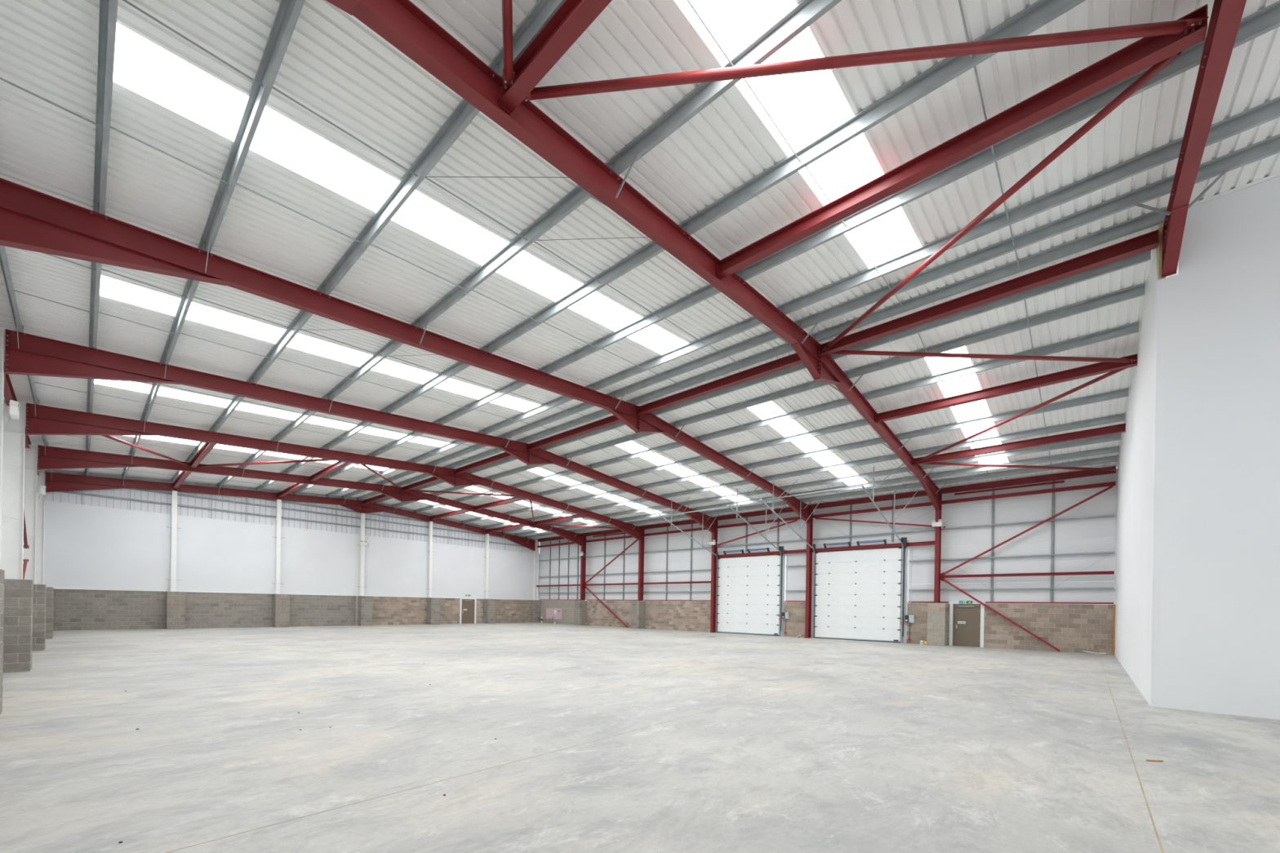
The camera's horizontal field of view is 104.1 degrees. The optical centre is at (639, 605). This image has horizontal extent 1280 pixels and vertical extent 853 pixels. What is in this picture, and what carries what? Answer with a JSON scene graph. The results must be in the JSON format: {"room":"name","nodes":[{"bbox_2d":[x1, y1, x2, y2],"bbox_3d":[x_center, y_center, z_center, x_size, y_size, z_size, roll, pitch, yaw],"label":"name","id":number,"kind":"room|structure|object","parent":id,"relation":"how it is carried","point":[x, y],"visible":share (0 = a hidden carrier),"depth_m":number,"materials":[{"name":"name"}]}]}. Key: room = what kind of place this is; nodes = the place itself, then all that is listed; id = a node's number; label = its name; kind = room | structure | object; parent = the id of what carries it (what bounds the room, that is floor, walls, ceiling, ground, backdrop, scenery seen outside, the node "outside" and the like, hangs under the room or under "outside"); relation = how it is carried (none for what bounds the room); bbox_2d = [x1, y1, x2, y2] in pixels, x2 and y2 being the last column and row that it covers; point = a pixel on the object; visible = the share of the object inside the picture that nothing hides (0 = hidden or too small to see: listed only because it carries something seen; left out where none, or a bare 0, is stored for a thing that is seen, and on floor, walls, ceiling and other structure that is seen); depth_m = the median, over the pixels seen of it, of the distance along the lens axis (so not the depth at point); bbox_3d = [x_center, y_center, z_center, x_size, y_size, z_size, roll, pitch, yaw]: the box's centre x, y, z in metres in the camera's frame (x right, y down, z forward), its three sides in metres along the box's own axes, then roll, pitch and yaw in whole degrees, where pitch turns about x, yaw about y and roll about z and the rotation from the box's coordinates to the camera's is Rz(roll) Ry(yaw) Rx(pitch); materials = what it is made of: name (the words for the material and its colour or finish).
{"room":"warehouse","nodes":[
{"label":"warehouse","id":0,"kind":"room"},
{"bbox_2d":[0,400,53,714],"bbox_3d":[-13.336,-2.641,10.076,49.821,8.547,1.164,1,0,42],"label":"wall","id":1,"kind":"structure","parent":0,"point":[26,608],"depth_m":12.14,"materials":[{"name":"grey brick"}]},
{"bbox_2d":[23,509,29,548],"bbox_3d":[-23.851,-4.186,19.222,6.630,3.537,0.150,1,0,42],"label":"brace","id":2,"kind":"object","parent":1,"relation":"attached to","point":[25,542],"visible":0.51,"depth_m":20.82,"materials":[{"name":"red paint"}]},
{"bbox_2d":[189,442,216,469],"bbox_3d":[-20.314,-7.085,23.197,6.943,0.280,0.200,1,0,42],"label":"roof beam","id":3,"kind":"structure","parent":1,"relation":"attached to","point":[207,447],"depth_m":23.33,"materials":[{"name":"red metal"}]},
{"bbox_2d":[100,435,191,466],"bbox_3d":[-21.853,-6.915,21.412,0.150,0.417,8.118,1,0,-14],"label":"brace","id":4,"kind":"object","parent":3,"relation":"attached to","point":[105,436],"visible":0.63,"depth_m":22.13,"materials":[{"name":"red paint"}]},
{"bbox_2d":[22,444,586,600],"bbox_3d":[-15.816,-4.294,33.531,1.191,7.253,32.510,1,0,42],"label":"frame","id":5,"kind":"object","parent":1,"relation":"on","point":[42,457],"visible":0.95,"depth_m":24.57,"materials":[{"name":"red paint"}]},
{"bbox_2d":[0,399,644,600],"bbox_3d":[-10.544,-4.210,28.827,1.191,7.253,32.510,1,0,42],"label":"frame","id":6,"kind":"object","parent":1,"relation":"on","point":[41,420],"visible":0.98,"depth_m":18.61,"materials":[{"name":"red paint"}]},
{"bbox_2d":[308,461,350,482],"bbox_3d":[-16.826,-7.395,27.100,6.943,0.280,0.200,1,0,42],"label":"roof beam","id":7,"kind":"structure","parent":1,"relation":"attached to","point":[339,464],"depth_m":27.35,"materials":[{"name":"red metal"}]},
{"bbox_2d":[196,458,330,467],"bbox_3d":[-18.539,-7.210,25.120,8.424,0.452,0.150,1,0,4],"label":"brace","id":8,"kind":"object","parent":7,"relation":"attached to","point":[316,460],"visible":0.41,"depth_m":25.11,"materials":[{"name":"red paint"}]},
{"bbox_2d":[401,476,439,492],"bbox_3d":[-13.279,-7.710,31.069,6.943,0.280,0.200,1,0,42],"label":"roof beam","id":9,"kind":"structure","parent":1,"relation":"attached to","point":[433,479],"depth_m":31.60,"materials":[{"name":"red metal"}]},
{"bbox_2d":[407,489,519,497],"bbox_3d":[-11.494,-7.441,33.011,8.455,0.504,0.150,1,0,4],"label":"brace","id":10,"kind":"object","parent":9,"relation":"attached to","point":[420,491],"visible":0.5,"depth_m":32.98,"materials":[{"name":"red paint"}]},
{"bbox_2d":[453,452,512,475],"bbox_3d":[-8.007,-7.626,26.365,6.943,0.280,0.200,1,0,42],"label":"roof beam","id":11,"kind":"structure","parent":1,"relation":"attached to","point":[504,455],"depth_m":26.68,"materials":[{"name":"red metal"}]},
{"bbox_2d":[473,497,527,510],"bbox_3d":[-9.771,-7.232,35.009,6.943,0.280,0.200,1,0,42],"label":"roof beam","id":12,"kind":"structure","parent":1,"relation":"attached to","point":[513,499],"depth_m":35.19,"materials":[{"name":"red metal"}]},
{"bbox_2d":[532,514,586,525],"bbox_3d":[-6.243,-6.750,38.971,6.943,0.280,0.200,1,0,42],"label":"roof beam","id":13,"kind":"structure","parent":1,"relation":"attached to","point":[576,516],"depth_m":39.10,"materials":[{"name":"red metal"}]},
{"bbox_2d":[539,524,617,528],"bbox_3d":[-4.534,-6.490,40.827,8.316,0.486,0.150,1,0,5],"label":"brace","id":14,"kind":"object","parent":13,"relation":"attached to","point":[540,524],"visible":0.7,"depth_m":40.82,"materials":[{"name":"red paint"}]},
{"bbox_2d":[37,469,540,631],"bbox_3d":[-20.889,-3.378,38.178,0.954,9.777,32.830,1,0,42],"label":"wall","id":15,"kind":"structure","parent":0,"point":[107,552],"depth_m":33.25,"materials":[{"name":"grey concrete"}]},
{"bbox_2d":[166,490,181,591],"bbox_3d":[-28.179,-3.895,30.168,0.290,6.072,0.704,1,0,42],"label":"column","id":16,"kind":"structure","parent":15,"relation":"on","point":[174,494],"depth_m":30.10,"materials":[{"name":"white metal"}]},
{"bbox_2d":[172,471,191,488],"bbox_3d":[-25.586,-7.170,27.902,6.943,0.280,0.200,1,0,42],"label":"roof beam","id":17,"kind":"structure","parent":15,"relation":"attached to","point":[184,475],"depth_m":28.27,"materials":[{"name":"red metal"}]},
{"bbox_2d":[271,499,281,594],"bbox_3d":[-24.694,-4.022,34.071,0.290,6.439,0.704,1,0,42],"label":"column","id":18,"kind":"structure","parent":15,"relation":"on","point":[278,510],"depth_m":34.02,"materials":[{"name":"white metal"}]},
{"bbox_2d":[35,471,538,599],"bbox_3d":[-20.917,-4.376,38.084,0.735,7.253,32.510,1,0,42],"label":"frame","id":19,"kind":"object","parent":15,"relation":"on","point":[55,482],"visible":0.96,"depth_m":30.82,"materials":[{"name":"red paint"}]},
{"bbox_2d":[277,483,307,497],"bbox_3d":[-22.098,-7.480,31.804,6.943,0.280,0.200,1,0,42],"label":"roof beam","id":20,"kind":"structure","parent":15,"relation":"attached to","point":[295,486],"depth_m":32.13,"materials":[{"name":"red metal"}]},
{"bbox_2d":[357,512,368,595],"bbox_3d":[-21.161,-3.893,38.033,0.290,6.295,0.704,1,0,42],"label":"column","id":21,"kind":"structure","parent":15,"relation":"on","point":[361,586],"depth_m":37.98,"materials":[{"name":"white metal"}]},
{"bbox_2d":[361,493,389,504],"bbox_3d":[-18.551,-7.795,35.773,6.943,0.280,0.200,1,0,42],"label":"roof beam","id":22,"kind":"structure","parent":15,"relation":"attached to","point":[381,496],"depth_m":36.55,"materials":[{"name":"red metal"}]},
{"bbox_2d":[426,521,433,597],"bbox_3d":[-17.638,-3.883,41.980,0.290,6.389,0.704,1,0,42],"label":"column","id":23,"kind":"structure","parent":15,"relation":"on","point":[430,523],"depth_m":41.95,"materials":[{"name":"white metal"}]},
{"bbox_2d":[429,509,470,519],"bbox_3d":[-15.043,-7.316,39.713,6.943,0.280,0.200,1,0,42],"label":"roof beam","id":24,"kind":"structure","parent":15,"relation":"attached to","point":[460,511],"depth_m":39.96,"materials":[{"name":"red metal"}]},
{"bbox_2d":[459,597,476,623],"bbox_3d":[-15.463,0.433,44.795,0.170,2.330,1.570,1,0,42],"label":"door","id":25,"kind":"structure","parent":15,"relation":"in","point":[467,605],"depth_m":44.79,"materials":[{"name":"brown paint"}]},
{"bbox_2d":[484,533,488,599],"bbox_3d":[-14.107,-3.614,45.942,0.290,5.964,0.704,1,0,42],"label":"column","id":26,"kind":"structure","parent":15,"relation":"on","point":[486,535],"depth_m":45.92,"materials":[{"name":"white metal"}]},
{"bbox_2d":[485,524,528,533],"bbox_3d":[-11.515,-6.835,43.675,6.943,0.280,0.200,1,0,42],"label":"roof beam","id":27,"kind":"structure","parent":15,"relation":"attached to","point":[517,526],"depth_m":43.94,"materials":[{"name":"metal"}]},
{"bbox_2d":[0,0,1279,538],"bbox_3d":[-2.708,-7.280,22.014,49.971,1.430,33.530,1,0,42],"label":"ceiling","id":28,"kind":"structure","parent":0,"point":[337,77],"depth_m":9.31,"materials":[{"name":"metal"}]},
{"bbox_2d":[125,435,388,471],"bbox_3d":[-18.628,-7.640,24.837,1.154,0.853,11.700,1,0,42],"label":"window","id":29,"kind":"structure","parent":28,"relation":"attached to","point":[151,437],"depth_m":24.21,"materials":[{"name":"white plastic"}]},
{"bbox_2d":[93,379,449,447],"bbox_3d":[-13.405,-7.556,20.177,1.154,0.853,11.700,1,0,42],"label":"window","id":30,"kind":"structure","parent":28,"relation":"attached to","point":[140,387],"depth_m":18.88,"materials":[{"name":"white plastic"}]},
{"bbox_2d":[99,273,542,412],"bbox_3d":[-8.090,-7.470,15.433,1.204,0.853,11.700,1,0,42],"label":"window","id":31,"kind":"structure","parent":28,"relation":"attached to","point":[113,288],"depth_m":13.50,"materials":[{"name":"white plastic"}]},
{"bbox_2d":[112,17,690,355],"bbox_3d":[-2.785,-7.385,10.699,1.144,0.853,11.700,1,0,42],"label":"window","id":32,"kind":"structure","parent":28,"relation":"attached to","point":[145,68],"depth_m":8.13,"materials":[{"name":"white plastic"}]},
{"bbox_2d":[418,500,540,530],"bbox_3d":[-12.971,-7.479,41.580,1.104,0.948,11.420,1,0,42],"label":"window","id":33,"kind":"structure","parent":28,"relation":"attached to","point":[422,501],"depth_m":40.90,"materials":[{"name":"white plastic"}]},
{"bbox_2d":[216,0,841,487],"bbox_3d":[-8.451,-7.324,15.353,49.671,0.223,0.138,1,0,42],"label":"purlin","id":34,"kind":"structure","parent":28,"relation":"attached to","point":[805,13],"depth_m":7.96,"materials":[{"name":"metal"}]},
{"bbox_2d":[465,485,595,523],"bbox_3d":[-7.805,-7.396,36.969,1.154,0.948,11.420,1,0,42],"label":"skylight","id":35,"kind":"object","parent":28,"relation":"attached to","point":[474,488],"depth_m":36.28,"materials":[{"name":"white plastic"}]},
{"bbox_2d":[526,466,662,514],"bbox_3d":[-2.583,-7.312,32.309,1.154,0.948,11.420,1,0,42],"label":"window","id":36,"kind":"structure","parent":28,"relation":"attached to","point":[540,471],"depth_m":31.58,"materials":[{"name":"white plastic"}]},
{"bbox_2d":[614,440,750,502],"bbox_3d":[2.733,-7.227,27.565,1.204,0.948,11.420,1,0,42],"label":"window","id":37,"kind":"structure","parent":28,"relation":"attached to","point":[631,446],"depth_m":26.66,"materials":[{"name":"white plastic"}]},
{"bbox_2d":[391,283,1145,507],"bbox_3d":[-3.999,-7.669,25.793,42.405,0.223,0.138,1,0,42],"label":"purlin","id":38,"kind":"structure","parent":28,"relation":"attached to","point":[1137,291],"depth_m":15.20,"materials":[{"name":"metal"}]},
{"bbox_2d":[292,0,1279,494],"bbox_3d":[-5.737,-7.565,18.390,49.671,0.223,0.138,1,0,42],"label":"purlin","id":39,"kind":"structure","parent":28,"relation":"attached to","point":[1267,19],"depth_m":8.89,"materials":[{"name":"metal"}]},
{"bbox_2d":[460,387,1128,523],"bbox_3d":[-0.079,-7.133,30.195,42.405,0.223,0.138,1,0,42],"label":"purlin","id":40,"kind":"structure","parent":28,"relation":"attached to","point":[1122,393],"depth_m":21.13,"materials":[{"name":"metal"}]},
{"bbox_2d":[667,0,924,269],"bbox_3d":[1.747,-7.312,6.655,1.174,0.853,11.700,1,0,42],"label":"window","id":41,"kind":"structure","parent":28,"relation":"attached to","point":[804,106],"depth_m":7.36,"materials":[{"name":"white plastic"}]},
{"bbox_2d":[746,400,868,485],"bbox_3d":[8.038,-7.142,22.832,1.144,0.948,11.420,1,0,42],"label":"window","id":42,"kind":"structure","parent":28,"relation":"attached to","point":[769,409],"depth_m":21.76,"materials":[{"name":"white plastic"}]},
{"bbox_2d":[342,133,1279,498],"bbox_3d":[-3.684,-7.747,20.688,49.671,0.223,0.138,1,0,42],"label":"purlin","id":43,"kind":"structure","parent":28,"relation":"attached to","point":[1268,147],"depth_m":10.99,"materials":[{"name":"metal"}]},
{"bbox_2d":[922,345,1009,464],"bbox_3d":[12.570,-7.069,18.787,1.174,0.948,11.420,1,0,42],"label":"window","id":44,"kind":"structure","parent":28,"relation":"attached to","point":[969,383],"depth_m":17.08,"materials":[{"name":"white plastic"}]},
{"bbox_2d":[0,622,1279,852],"bbox_3d":[-2.865,1.876,22.116,50.107,0.150,33.970,1,0,42],"label":"floor","id":45,"kind":"structure","parent":0,"point":[609,740],"depth_m":6.46,"materials":[{"name":"concrete"}]},
{"bbox_2d":[0,324,717,632],"bbox_3d":[-5.290,-2.995,24.122,1.191,9.513,32.510,1,0,42],"label":"frame","id":46,"kind":"object","parent":45,"relation":"on","point":[25,353],"visible":0.94,"depth_m":15.22,"materials":[{"name":"red paint"}]},
{"bbox_2d":[7,400,20,425],"bbox_3d":[-15.642,-4.811,12.478,0.655,0.537,0.194,1,0,35],"label":"emergency light","id":47,"kind":"object","parent":46,"relation":"attached to","point":[15,406],"visible":1,"depth_m":12.30,"materials":[{"name":"white plastic"}]},
{"bbox_2d":[0,245,53,472],"bbox_3d":[-13.019,-6.918,10.242,49.671,0.223,0.138,1,0,42],"label":"purlin","id":48,"kind":"structure","parent":46,"relation":"on","point":[3,259],"depth_m":11.32,"materials":[{"name":"metal"}]},
{"bbox_2d":[84,0,118,475],"bbox_3d":[-12.192,-6.991,11.167,49.671,0.223,0.138,1,0,42],"label":"purlin","id":49,"kind":"structure","parent":46,"relation":"on","point":[108,8],"depth_m":7.23,"materials":[{"name":"metal"}]},
{"bbox_2d":[121,0,305,479],"bbox_3d":[-11.252,-7.075,12.219,49.671,0.223,0.138,1,0,42],"label":"purlin","id":50,"kind":"structure","parent":46,"relation":"on","point":[288,12],"depth_m":7.53,"materials":[{"name":"metal"}]},
{"bbox_2d":[527,415,621,450],"bbox_3d":[-2.736,-7.541,21.660,6.943,0.280,0.200,1,0,42],"label":"roof beam","id":51,"kind":"structure","parent":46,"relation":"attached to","point":[612,420],"depth_m":21.73,"materials":[{"name":"red metal"}]},
{"bbox_2d":[255,0,1085,491],"bbox_3d":[-7.124,-7.442,16.837,49.671,0.223,0.138,1,0,42],"label":"purlin","id":52,"kind":"structure","parent":46,"relation":"on","point":[1041,12],"depth_m":8.21,"materials":[{"name":"metal"}]},
{"bbox_2d":[642,527,706,536],"bbox_3d":[2.861,-5.728,38.514,7.038,0.194,0.140,1,0,42],"label":"roof beam","id":53,"kind":"structure","parent":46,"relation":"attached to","point":[700,528],"depth_m":38.74,"materials":[{"name":"red metal"}]},
{"bbox_2d":[641,581,711,584],"bbox_3d":[2.797,-1.768,38.514,7.038,0.164,0.140,1,0,42],"label":"wall rail","id":54,"kind":"object","parent":46,"relation":"attached to","point":[688,582],"visible":1,"depth_m":38.42,"materials":[{"name":"red metal"}]},
{"bbox_2d":[715,520,797,546],"bbox_3d":[7.753,-4.889,34.137,6.269,1.367,0.090,1,0,42],"label":"brace","id":55,"kind":"object","parent":46,"relation":"attached to","point":[791,522],"visible":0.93,"depth_m":34.06,"materials":[{"name":"red paint"}]},
{"bbox_2d":[715,516,802,528],"bbox_3d":[8.132,-5.643,33.809,7.038,0.194,0.140,1,0,42],"label":"roof beam","id":56,"kind":"structure","parent":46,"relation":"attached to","point":[795,517],"depth_m":33.83,"materials":[{"name":"red metal"}]},
{"bbox_2d":[356,206,1167,500],"bbox_3d":[-5.589,-7.851,23.782,42.705,0.223,0.138,1,0,42],"label":"purlin","id":57,"kind":"structure","parent":46,"relation":"on","point":[1152,219],"depth_m":12.69,"materials":[{"name":"metal"}]},
{"bbox_2d":[326,96,1279,497],"bbox_3d":[-4.377,-7.686,19.912,49.671,0.223,0.138,1,0,42],"label":"purlin","id":58,"kind":"structure","parent":46,"relation":"on","point":[1268,111],"depth_m":10.20,"materials":[{"name":"metal"}]},
{"bbox_2d":[0,177,813,638],"bbox_3d":[-0.019,-2.910,19.418,1.191,9.513,32.510,1,0,42],"label":"frame","id":59,"kind":"object","parent":45,"relation":"on","point":[31,220],"visible":0.97,"depth_m":10.23,"materials":[{"name":"red paint"}]},
{"bbox_2d":[4,361,39,475],"bbox_3d":[-13.313,-6.759,9.803,49.521,0.320,0.180,1,0,42],"label":"beam","id":60,"kind":"structure","parent":59,"relation":"attached to","point":[9,393],"depth_m":16.02,"materials":[{"name":"red metal"}]},
{"bbox_2d":[636,352,802,415],"bbox_3d":[2.536,-7.456,16.956,6.943,0.280,0.200,1,0,42],"label":"roof beam","id":61,"kind":"structure","parent":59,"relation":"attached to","point":[793,359],"depth_m":16.69,"materials":[{"name":"metal"}]},
{"bbox_2d":[413,321,1139,512],"bbox_3d":[-2.836,-7.510,27.098,42.405,0.223,0.138,1,0,42],"label":"purlin","id":62,"kind":"structure","parent":59,"relation":"on","point":[1131,328],"depth_m":17.11,"materials":[{"name":"metal"}]},
{"bbox_2d":[440,366,1133,518],"bbox_3d":[-1.488,-7.326,28.613,42.405,0.223,0.138,1,0,42],"label":"purlin","id":63,"kind":"structure","parent":59,"relation":"on","point":[863,422],"depth_m":22.95,"materials":[{"name":"metal"}]},
{"bbox_2d":[482,413,1124,528],"bbox_3d":[1.349,-6.939,31.799,42.405,0.223,0.138,1,0,42],"label":"purlin","id":64,"kind":"structure","parent":59,"relation":"on","point":[1117,418],"depth_m":23.01,"materials":[{"name":"metal"}]},
{"bbox_2d":[537,466,1115,542],"bbox_3d":[5.448,-6.317,36.294,42.250,0.280,0.200,1,0,42],"label":"beam","id":65,"kind":"structure","parent":59,"relation":"attached to","point":[1082,473],"depth_m":27.98,"materials":[{"name":"red metal"}]},
{"bbox_2d":[810,502,932,518],"bbox_3d":[13.404,-5.558,29.105,7.038,0.194,0.140,1,0,42],"label":"roof beam","id":66,"kind":"structure","parent":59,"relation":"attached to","point":[928,504],"depth_m":29.01,"materials":[{"name":"red metal"}]},
{"bbox_2d":[812,541,934,552],"bbox_3d":[13.436,-3.438,29.180,6.878,0.224,0.140,1,0,42],"label":"lintel","id":67,"kind":"object","parent":59,"relation":"attached to","point":[925,543],"visible":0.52,"depth_m":28.90,"materials":[{"name":"red paint"}]},
{"bbox_2d":[325,0,946,603],"bbox_3d":[5.271,-3.955,14.713,1.191,7.253,32.510,1,0,42],"label":"frame","id":68,"kind":"object","parent":45,"relation":"on","point":[402,24],"visible":0.96,"depth_m":7.83,"materials":[{"name":"red paint"}]},
{"bbox_2d":[170,0,565,483],"bbox_3d":[-9.885,-7.196,13.748,49.671,0.223,0.138,1,0,42],"label":"purlin","id":69,"kind":"structure","parent":68,"relation":"on","point":[543,11],"depth_m":8.45,"materials":[{"name":"metal"}]},
{"bbox_2d":[497,0,612,115],"bbox_3d":[0.754,-6.746,4.396,6.893,0.280,0.200,1,0,42],"label":"roof beam","id":70,"kind":"structure","parent":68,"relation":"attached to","point":[572,18],"depth_m":6.02,"materials":[{"name":"red metal"}]},
{"bbox_2d":[502,0,515,90],"bbox_3d":[-0.767,-6.576,2.594,0.150,0.417,8.118,1,0,-14],"label":"brace","id":71,"kind":"object","parent":70,"relation":"attached to","point":[508,75],"visible":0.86,"depth_m":5.94,"materials":[{"name":"red paint"}]},
{"bbox_2d":[373,249,1151,503],"bbox_3d":[-4.896,-7.791,24.785,42.405,0.223,0.138,1,0,42],"label":"purlin","id":72,"kind":"structure","parent":68,"relation":"on","point":[1132,260],"depth_m":13.77,"materials":[{"name":"metal"}]},
{"bbox_2d":[501,433,1121,533],"bbox_3d":[2.665,-6.759,33.276,42.405,0.223,0.138,1,0,42],"label":"purlin","id":73,"kind":"structure","parent":68,"relation":"on","point":[1116,437],"depth_m":24.77,"materials":[{"name":"metal"}]},
{"bbox_2d":[515,445,1119,536],"bbox_3d":[3.668,-6.622,34.403,42.405,0.223,0.138,1,0,42],"label":"purlin","id":74,"kind":"structure","parent":68,"relation":"on","point":[1115,449],"depth_m":25.54,"materials":[{"name":"metal"}]},
{"bbox_2d":[525,455,1117,538],"bbox_3d":[4.479,-6.511,35.313,42.405,0.223,0.138,1,0,42],"label":"purlin","id":75,"kind":"structure","parent":68,"relation":"on","point":[1110,459],"depth_m":26.97,"materials":[{"name":"metal"}]},
{"bbox_2d":[814,517,935,528],"bbox_3d":[13.503,-4.839,29.006,6.777,1.283,0.090,1,0,42],"label":"brace","id":76,"kind":"object","parent":68,"relation":"attached to","point":[833,519],"visible":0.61,"depth_m":28.85,"materials":[{"name":"red paint"}]},
{"bbox_2d":[715,4,1208,279],"bbox_3d":[4.241,-7.056,8.299,6.893,0.280,0.200,1,0,42],"label":"roof beam","id":77,"kind":"structure","parent":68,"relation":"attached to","point":[1145,52],"depth_m":7.46,"materials":[{"name":"red metal"}]},
{"bbox_2d":[522,16,1208,101],"bbox_3d":[2.547,-6.870,6.303,8.424,0.452,0.150,1,0,4],"label":"brace","id":78,"kind":"object","parent":77,"relation":"attached to","point":[1187,25],"visible":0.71,"depth_m":6.24,"materials":[{"name":"red paint"}]},
{"bbox_2d":[822,48,1186,351],"bbox_3d":[6.065,-7.183,10.239,0.150,0.458,8.479,1,0,-10],"label":"brace","id":79,"kind":"object","parent":77,"relation":"attached to","point":[1154,69],"visible":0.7,"depth_m":8.22,"materials":[{"name":"red paint"}]},
{"bbox_2d":[817,229,1159,356],"bbox_3d":[7.789,-7.372,12.268,6.893,0.280,0.200,1,0,42],"label":"roof beam","id":80,"kind":"structure","parent":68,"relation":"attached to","point":[1149,241],"depth_m":11.58,"materials":[{"name":"metal"}]},
{"bbox_2d":[938,577,1060,652],"bbox_3d":[17.770,0.257,25.010,5.119,3.726,0.092,1,0,44],"label":"brace","id":81,"kind":"object","parent":68,"relation":"attached to","point":[942,579],"visible":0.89,"depth_m":24.78,"materials":[{"name":"red paint"}]},
{"bbox_2d":[874,354,1137,422],"bbox_3d":[11.297,-6.893,16.208,6.893,0.280,0.200,1,0,42],"label":"roof beam","id":82,"kind":"structure","parent":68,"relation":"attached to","point":[1100,367],"depth_m":15.81,"materials":[{"name":"metal"}]},
{"bbox_2d":[832,350,1137,362],"bbox_3d":[9.593,-7.101,14.193,8.455,0.504,0.150,1,0,4],"label":"brace","id":83,"kind":"object","parent":82,"relation":"attached to","point":[842,352],"visible":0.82,"depth_m":14.14,"materials":[{"name":"red paint"}]},
{"bbox_2d":[915,368,1126,462],"bbox_3d":[13.111,-6.621,18.144,0.150,0.506,8.473,1,0,-10],"label":"brace","id":84,"kind":"object","parent":82,"relation":"attached to","point":[1108,374],"visible":0.88,"depth_m":17.03,"materials":[{"name":"red paint"}]},
{"bbox_2d":[911,423,1125,465],"bbox_3d":[14.825,-6.411,20.170,6.893,0.280,0.200,1,0,42],"label":"roof beam","id":85,"kind":"structure","parent":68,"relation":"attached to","point":[1117,428],"depth_m":19.72,"materials":[{"name":"red metal"}]},
{"bbox_2d":[922,462,1118,471],"bbox_3d":[16.552,-6.152,22.009,8.316,0.486,0.150,1,0,5],"label":"brace","id":86,"kind":"object","parent":85,"relation":"attached to","point":[933,463],"visible":0.94,"depth_m":21.94,"materials":[{"name":"red paint"}]},
{"bbox_2d":[938,485,1113,577],"bbox_3d":[18.522,-3.421,24.508,6.823,3.987,0.090,1,0,42],"label":"brace","id":87,"kind":"object","parent":68,"relation":"attached to","point":[943,574],"visible":0.89,"depth_m":24.19,"materials":[{"name":"red paint"}]},
{"bbox_2d":[940,570,1114,577],"bbox_3d":[18.535,-1.515,24.469,6.833,0.164,0.140,1,0,42],"label":"wall rail","id":88,"kind":"object","parent":68,"relation":"attached to","point":[1113,571],"visible":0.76,"depth_m":24.10,"materials":[{"name":"red metal"}]},
{"bbox_2d":[939,480,1115,504],"bbox_3d":[18.599,-5.475,24.469,6.833,0.194,0.140,1,0,42],"label":"roof beam","id":89,"kind":"structure","parent":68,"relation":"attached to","point":[1111,483],"depth_m":24.13,"materials":[{"name":"red metal"}]},
{"bbox_2d":[537,468,1117,654],"bbox_3d":[5.283,-2.241,36.105,42.447,8.346,1.094,1,0,42],"label":"wall","id":90,"kind":"structure","parent":0,"point":[1070,615],"depth_m":27.18,"materials":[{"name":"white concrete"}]},
{"bbox_2d":[546,608,562,623],"bbox_3d":[-8.398,0.978,48.464,2.400,1.492,0.138,1,0,42],"label":"board","id":91,"kind":"object","parent":90,"relation":"attached to","point":[551,613],"visible":1,"depth_m":48.38,"materials":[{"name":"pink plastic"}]},
{"bbox_2d":[584,535,633,542],"bbox_3d":[-2.411,-5.812,43.218,7.038,0.194,0.140,1,0,42],"label":"roof beam","id":92,"kind":"structure","parent":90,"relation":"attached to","point":[627,536],"depth_m":43.46,"materials":[{"name":"metal"}]},
{"bbox_2d":[583,582,638,586],"bbox_3d":[-2.475,-1.853,43.218,7.038,0.164,0.140,1,0,42],"label":"wall rail","id":93,"kind":"object","parent":90,"relation":"attached to","point":[623,584],"visible":1,"depth_m":43.12,"materials":[{"name":"red metal"}]},
{"bbox_2d":[583,539,638,585],"bbox_3d":[-2.548,-3.761,43.311,6.889,3.905,0.090,1,0,42],"label":"brace","id":94,"kind":"object","parent":90,"relation":"attached to","point":[636,540],"visible":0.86,"depth_m":43.22,"materials":[{"name":"red paint"}]},
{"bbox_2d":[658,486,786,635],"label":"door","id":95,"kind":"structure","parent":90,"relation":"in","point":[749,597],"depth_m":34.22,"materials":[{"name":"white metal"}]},
{"bbox_2d":[717,549,806,557],"bbox_3d":[8.165,-3.522,33.884,6.878,0.224,0.140,1,0,42],"label":"lintel","id":96,"kind":"object","parent":90,"relation":"attached to","point":[799,551],"visible":0.7,"depth_m":33.67,"materials":[{"name":"red paint"}]},
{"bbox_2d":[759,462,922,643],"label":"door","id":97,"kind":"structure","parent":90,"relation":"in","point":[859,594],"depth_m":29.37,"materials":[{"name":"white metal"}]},
{"bbox_2d":[904,546,914,639],"bbox_3d":[14.944,-0.707,27.622,0.460,5.212,0.139,1,0,42],"label":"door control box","id":98,"kind":"object","parent":90,"relation":"attached to","point":[910,618],"visible":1,"depth_m":27.60,"materials":[{"name":"grey plastic"}]},
{"bbox_2d":[949,601,984,647],"bbox_3d":[17.004,0.946,25.981,1.520,2.350,0.170,1,0,42],"label":"door","id":99,"kind":"structure","parent":90,"relation":"in","point":[966,621],"depth_m":25.97,"materials":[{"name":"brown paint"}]},
{"bbox_2d":[954,480,1064,495],"bbox_3d":[18.204,-5.841,24.800,4.412,0.114,0.090,1,0,42],"label":"roof beam","id":100,"kind":"structure","parent":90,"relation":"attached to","point":[1056,482],"depth_m":24.66,"materials":[{"name":"red metal"}]},
{"bbox_2d":[1114,176,1279,719],"bbox_3d":[18.511,-2.723,13.773,7.226,9.734,16.680,1,0,42],"label":"wall partition","id":101,"kind":"structure","parent":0,"point":[1197,577],"depth_m":9.48,"materials":[{"name":"white paint"}]},
{"bbox_2d":[1132,0,1246,277],"bbox_3d":[5.071,-3.958,3.876,1.191,7.253,16.070,1,0,42],"label":"frame","id":102,"kind":"object","parent":101,"relation":"on","point":[1226,15],"visible":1,"depth_m":7.17,"materials":[{"name":"red paint"}]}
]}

